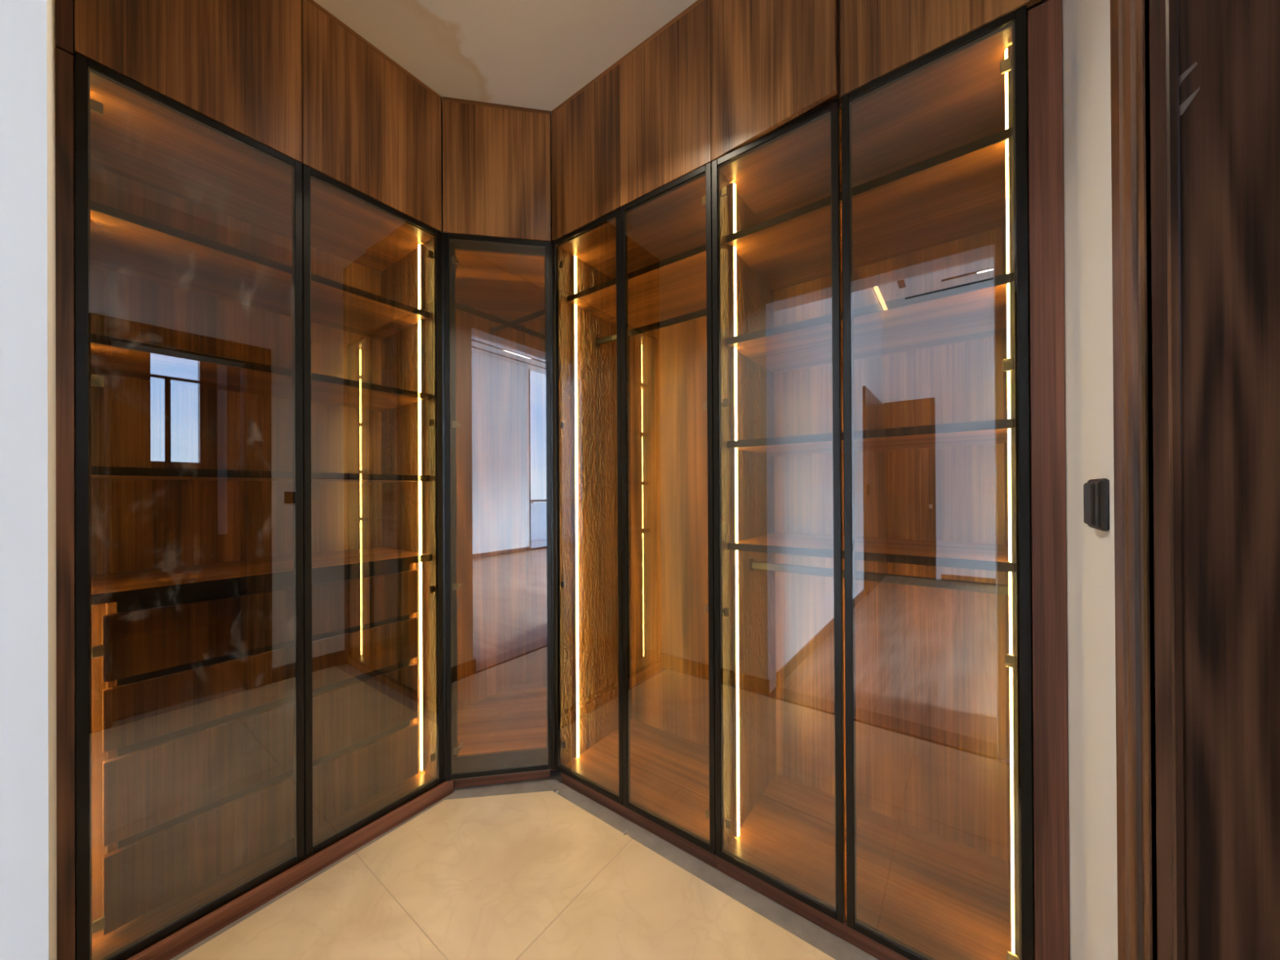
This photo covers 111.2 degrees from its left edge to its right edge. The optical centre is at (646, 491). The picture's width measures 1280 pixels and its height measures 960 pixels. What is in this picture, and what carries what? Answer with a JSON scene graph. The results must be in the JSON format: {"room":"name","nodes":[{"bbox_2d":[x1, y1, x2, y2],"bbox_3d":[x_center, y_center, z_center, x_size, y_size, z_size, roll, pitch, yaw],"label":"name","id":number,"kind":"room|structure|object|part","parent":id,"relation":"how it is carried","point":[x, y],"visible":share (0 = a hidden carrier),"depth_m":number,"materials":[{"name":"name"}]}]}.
{"room":"walk-in closet","nodes":[
{"label":"walk-in closet","id":0,"kind":"room"},
{"bbox_2d":[0,0,57,959],"bbox_3d":[-1.446,-0.740,0.978,1.420,4.100,0.176,0,0,36],"label":"wall","id":1,"kind":"structure","parent":0,"point":[28,459],"depth_m":0.59,"materials":[{"name":"white paint"}]},
{"bbox_2d":[73,0,443,232],"bbox_3d":[-1.492,-0.676,2.203,0.100,4.220,2.100,0,0,36],"label":"wall","id":2,"kind":"structure","parent":0,"point":[73,0],"depth_m":2.55,"materials":[{"name":"white paint"}]},
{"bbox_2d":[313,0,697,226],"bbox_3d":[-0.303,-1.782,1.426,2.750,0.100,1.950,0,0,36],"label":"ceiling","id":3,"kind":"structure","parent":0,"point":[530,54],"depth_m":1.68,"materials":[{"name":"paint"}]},
{"bbox_2d":[169,769,1034,959],"bbox_3d":[-0.286,1.365,1.418,2.750,0.120,1.950,0,0,36],"label":"floor","id":4,"kind":"structure","parent":0,"point":[522,869],"depth_m":1.40,"materials":[{"name":"beige tile"}]},
{"bbox_2d":[54,46,453,959],"bbox_3d":[-1.391,0.097,1.676,0.584,2.451,1.038,0,0,36],"label":"wardrobe","id":5,"kind":"object","parent":4,"relation":"on","point":[249,366],"visible":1,"depth_m":1.36,"materials":[{"name":"brown wood"}]},
{"bbox_3d":[-1.688,0.068,1.298,0.526,2.393,0.018,0,0,36],"label":"panel","id":6,"kind":"part","parent":5,"relation":"part of","materials":[{"name":"brown wood"}]},
{"bbox_3d":[-1.329,0.066,1.323,0.022,2.393,0.478,0,0,36],"label":"glass door","id":7,"kind":"part","parent":5,"relation":"part of","materials":[{"name":"black"}]},
{"bbox_3d":[-1.325,0.066,1.320,0.005,2.349,0.436,0,0,36],"label":"glass pane","id":8,"kind":"part","parent":5,"relation":"part of","materials":[{"name":"glass"}]},
{"bbox_2d":[74,0,441,231],"bbox_3d":[-1.363,-1.429,1.653,0.450,0.593,0.978,0,0,36],"label":"upper cabinet","id":9,"kind":"object","parent":5,"relation":"on","point":[290,77],"visible":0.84,"depth_m":1.49,"materials":[{"name":"brown wood"}]},
{"bbox_2d":[55,0,73,55],"bbox_3d":[-1.498,-1.424,1.129,0.050,0.605,0.026,0,0,36],"label":"trim","id":10,"kind":"structure","parent":9,"relation":"attached to","point":[64,8],"depth_m":1.11,"materials":[{"name":"brown wood"}]},
{"bbox_3d":[-1.335,-1.420,1.325,0.018,0.574,0.478,0,0,36],"label":"cabinet door","id":11,"kind":"part","parent":9,"relation":"part of","materials":[{"name":"brown wood"}]},
{"bbox_3d":[-1.047,-1.420,1.720,0.018,0.574,0.495,0,0,36],"label":"cabinet door","id":12,"kind":"part","parent":9,"relation":"part of","materials":[{"name":"brown wood"}]},
{"bbox_3d":[-1.193,-1.718,1.529,0.019,0.018,0.978,0,0,36],"label":"trim","id":13,"kind":"part","parent":9,"relation":"part of","materials":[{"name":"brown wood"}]},
{"bbox_3d":[-1.399,1.278,1.683,0.526,0.032,0.942,0,0,36],"label":"panel","id":14,"kind":"part","parent":5,"relation":"part of","materials":[{"name":"brown wood"}]},
{"bbox_3d":[-1.040,0.066,1.718,0.022,2.393,0.495,0,0,36],"label":"glass door","id":15,"kind":"part","parent":5,"relation":"part of","materials":[{"name":"black"}]},
{"bbox_3d":[-1.037,0.066,1.715,0.005,2.349,0.453,0,0,36],"label":"glass pane","id":16,"kind":"part","parent":5,"relation":"part of","materials":[{"name":"glass"}]},
{"bbox_2d":[441,231,555,787],"bbox_3d":[-0.713,0.095,2.334,0.879,2.451,0.886,0,0,36],"label":"wardrobe","id":17,"kind":"object","parent":4,"relation":"on","point":[497,292],"visible":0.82,"depth_m":1.95,"materials":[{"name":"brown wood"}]},
{"bbox_3d":[-0.891,0.066,1.922,0.022,2.393,0.021,0,0,-9],"label":"corner post","id":18,"kind":"part","parent":17,"relation":"part of","materials":[{"name":"black metal"}]},
{"bbox_2d":[442,96,551,241],"bbox_3d":[-0.699,-1.431,2.176,0.463,0.593,0.450,0,0,-9],"label":"upper cabinet","id":19,"kind":"object","parent":17,"relation":"on","point":[496,161],"visible":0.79,"depth_m":1.95,"materials":[{"name":"brown wood"}]},
{"bbox_3d":[-0.665,-1.720,1.967,0.463,0.018,0.019,0,0,-9],"label":"trim","id":20,"kind":"part","parent":19,"relation":"part of","materials":[{"name":"brown wood"}]},
{"bbox_3d":[-0.420,0.063,2.000,0.022,2.393,0.021,0,0,-9],"label":"corner post","id":21,"kind":"part","parent":17,"relation":"part of","materials":[{"name":"black metal"}]},
{"bbox_2d":[551,162,717,869],"bbox_3d":[0.070,0.089,1.977,0.809,2.451,0.562,0,0,36],"label":"wardrobe","id":22,"kind":"object","parent":4,"relation":"on","point":[634,676],"visible":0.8,"depth_m":1.71,"materials":[{"name":"brown wood"}]},
{"bbox_3d":[-0.257,0.062,1.876,0.356,2.349,0.005,0,0,36],"label":"glass pane","id":23,"kind":"part","parent":22,"relation":"part of","materials":[{"name":"glass"}]},
{"bbox_3d":[-0.254,0.062,1.880,0.398,2.393,0.022,0,0,36],"label":"glass door","id":24,"kind":"part","parent":22,"relation":"part of","materials":[{"name":"black"}]},
{"bbox_2d":[551,0,711,241],"bbox_3d":[0.029,-1.436,1.936,0.809,0.593,0.450,0,0,36],"label":"upper cabinet","id":25,"kind":"object","parent":22,"relation":"on","point":[642,125],"visible":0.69,"depth_m":1.71,"materials":[{"name":"brown wood"}]},
{"bbox_3d":[-0.263,-1.424,1.882,0.398,0.574,0.018,0,0,36],"label":"cabinet door","id":26,"kind":"part","parent":25,"relation":"part of","materials":[{"name":"brown wood"}]},
{"bbox_3d":[-0.098,-1.723,1.765,0.809,0.018,0.019,0,0,36],"label":"trim","id":27,"kind":"part","parent":25,"relation":"part of","materials":[{"name":"brown wood"}]},
{"bbox_3d":[0.063,-1.427,1.643,0.406,0.574,0.018,0,0,36],"label":"cabinet door","id":28,"kind":"part","parent":25,"relation":"part of","materials":[{"name":"brown wood"}]},
{"bbox_3d":[0.070,0.059,1.638,0.364,2.349,0.005,0,0,36],"label":"glass pane","id":29,"kind":"part","parent":22,"relation":"part of","materials":[{"name":"glass"}]},
{"bbox_3d":[0.073,0.059,1.641,0.406,2.393,0.022,0,0,36],"label":"glass door","id":30,"kind":"part","parent":22,"relation":"part of","materials":[{"name":"black"}]},
{"bbox_2d":[711,0,1069,959],"bbox_3d":[0.755,0.084,1.477,0.887,2.451,0.562,0,0,36],"label":"wardrobe","id":31,"kind":"object","parent":4,"relation":"on","point":[878,577],"visible":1,"depth_m":1.18,"materials":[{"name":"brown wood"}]},
{"bbox_3d":[0.402,0.057,1.395,0.369,2.349,0.005,0,0,36],"label":"glass pane","id":32,"kind":"part","parent":31,"relation":"part of","materials":[{"name":"glass"}]},
{"bbox_3d":[0.405,0.057,1.399,0.411,2.393,0.022,0,0,36],"label":"glass door","id":33,"kind":"part","parent":31,"relation":"part of","materials":[{"name":"black"}]},
{"bbox_3d":[0.728,-1.132,1.503,0.791,0.018,0.526,0,0,36],"label":"panel","id":34,"kind":"part","parent":31,"relation":"part of","materials":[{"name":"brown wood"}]},
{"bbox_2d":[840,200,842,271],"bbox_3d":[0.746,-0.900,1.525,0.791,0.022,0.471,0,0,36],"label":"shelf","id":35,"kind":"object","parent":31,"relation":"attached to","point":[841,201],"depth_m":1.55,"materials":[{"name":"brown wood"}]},
{"bbox_2d":[841,320,843,361],"bbox_3d":[0.748,-0.535,1.524,0.791,0.022,0.471,0,0,36],"label":"shelf","id":36,"kind":"object","parent":31,"relation":"attached to","point":[842,320],"depth_m":1.58,"materials":[{"name":"brown wood"}]},
{"bbox_2d":[842,536,844,551],"bbox_3d":[0.751,0.194,1.522,0.791,0.022,0.471,0,0,36],"label":"shelf","id":37,"kind":"object","parent":31,"relation":"attached to","point":[842,536],"depth_m":1.53,"materials":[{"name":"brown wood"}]},
{"bbox_3d":[0.893,0.079,1.717,0.827,2.441,0.012,0,0,36],"label":"panel","id":38,"kind":"part","parent":31,"relation":"part of","materials":[{"name":"brown wood"}]},
{"bbox_3d":[0.741,1.266,1.497,0.791,0.032,0.526,0,0,36],"label":"panel","id":39,"kind":"part","parent":31,"relation":"part of","materials":[{"name":"brown wood"}]},
{"bbox_2d":[710,0,1042,161],"bbox_3d":[0.694,-1.440,1.434,0.857,0.593,0.478,0,0,36],"label":"upper cabinet","id":40,"kind":"object","parent":31,"relation":"on","point":[775,63],"visible":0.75,"depth_m":1.30,"materials":[{"name":"brown wood"}]},
{"bbox_3d":[0.386,-1.429,1.391,0.411,0.574,0.018,0,0,40],"label":"cabinet door","id":41,"kind":"part","parent":40,"relation":"part of","materials":[{"name":"brown wood"}]},
{"bbox_3d":[0.743,-1.432,1.148,0.438,0.574,0.018,0,0,36],"label":"cabinet door","id":42,"kind":"part","parent":40,"relation":"part of","materials":[{"name":"brown wood"}]},
{"bbox_3d":[0.738,0.055,1.150,0.364,2.349,0.005,0,0,36],"label":"glass pane","id":43,"kind":"part","parent":31,"relation":"part of","materials":[{"name":"glass"}]},
{"bbox_3d":[0.741,0.055,1.154,0.406,2.393,0.022,0,0,36],"label":"glass door","id":44,"kind":"part","parent":31,"relation":"part of","materials":[{"name":"black"}]},
{"bbox_2d":[1041,0,1117,959],"bbox_3d":[0.696,-0.752,0.605,0.180,4.100,2.100,0,0,36],"label":"wall","id":45,"kind":"structure","parent":0,"point":[1086,24],"depth_m":0.81,"materials":[{"name":"white paint"}]},
{"bbox_2d":[1083,478,1109,531],"bbox_3d":[0.754,0.022,0.736,0.016,0.084,0.098,0,0,36],"label":"light switch","id":46,"kind":"object","parent":45,"relation":"attached to","point":[1095,491],"visible":1,"depth_m":0.71,"materials":[{"name":"black plastic"}]},
{"bbox_2d":[1110,0,1279,959],"bbox_3d":[0.505,0.148,0.254,0.166,2.300,0.835,0,0,36],"label":"door","id":47,"kind":"structure","parent":45,"relation":"in","point":[1195,84],"depth_m":0.51,"materials":[{"name":"brown wood"}]},
{"bbox_3d":[0.649,0.148,0.585,0.009,2.300,0.130,0,0,36],"label":"casing","id":48,"kind":"part","parent":47,"relation":"part of","materials":[{"name":"brown wood"}]}
]}

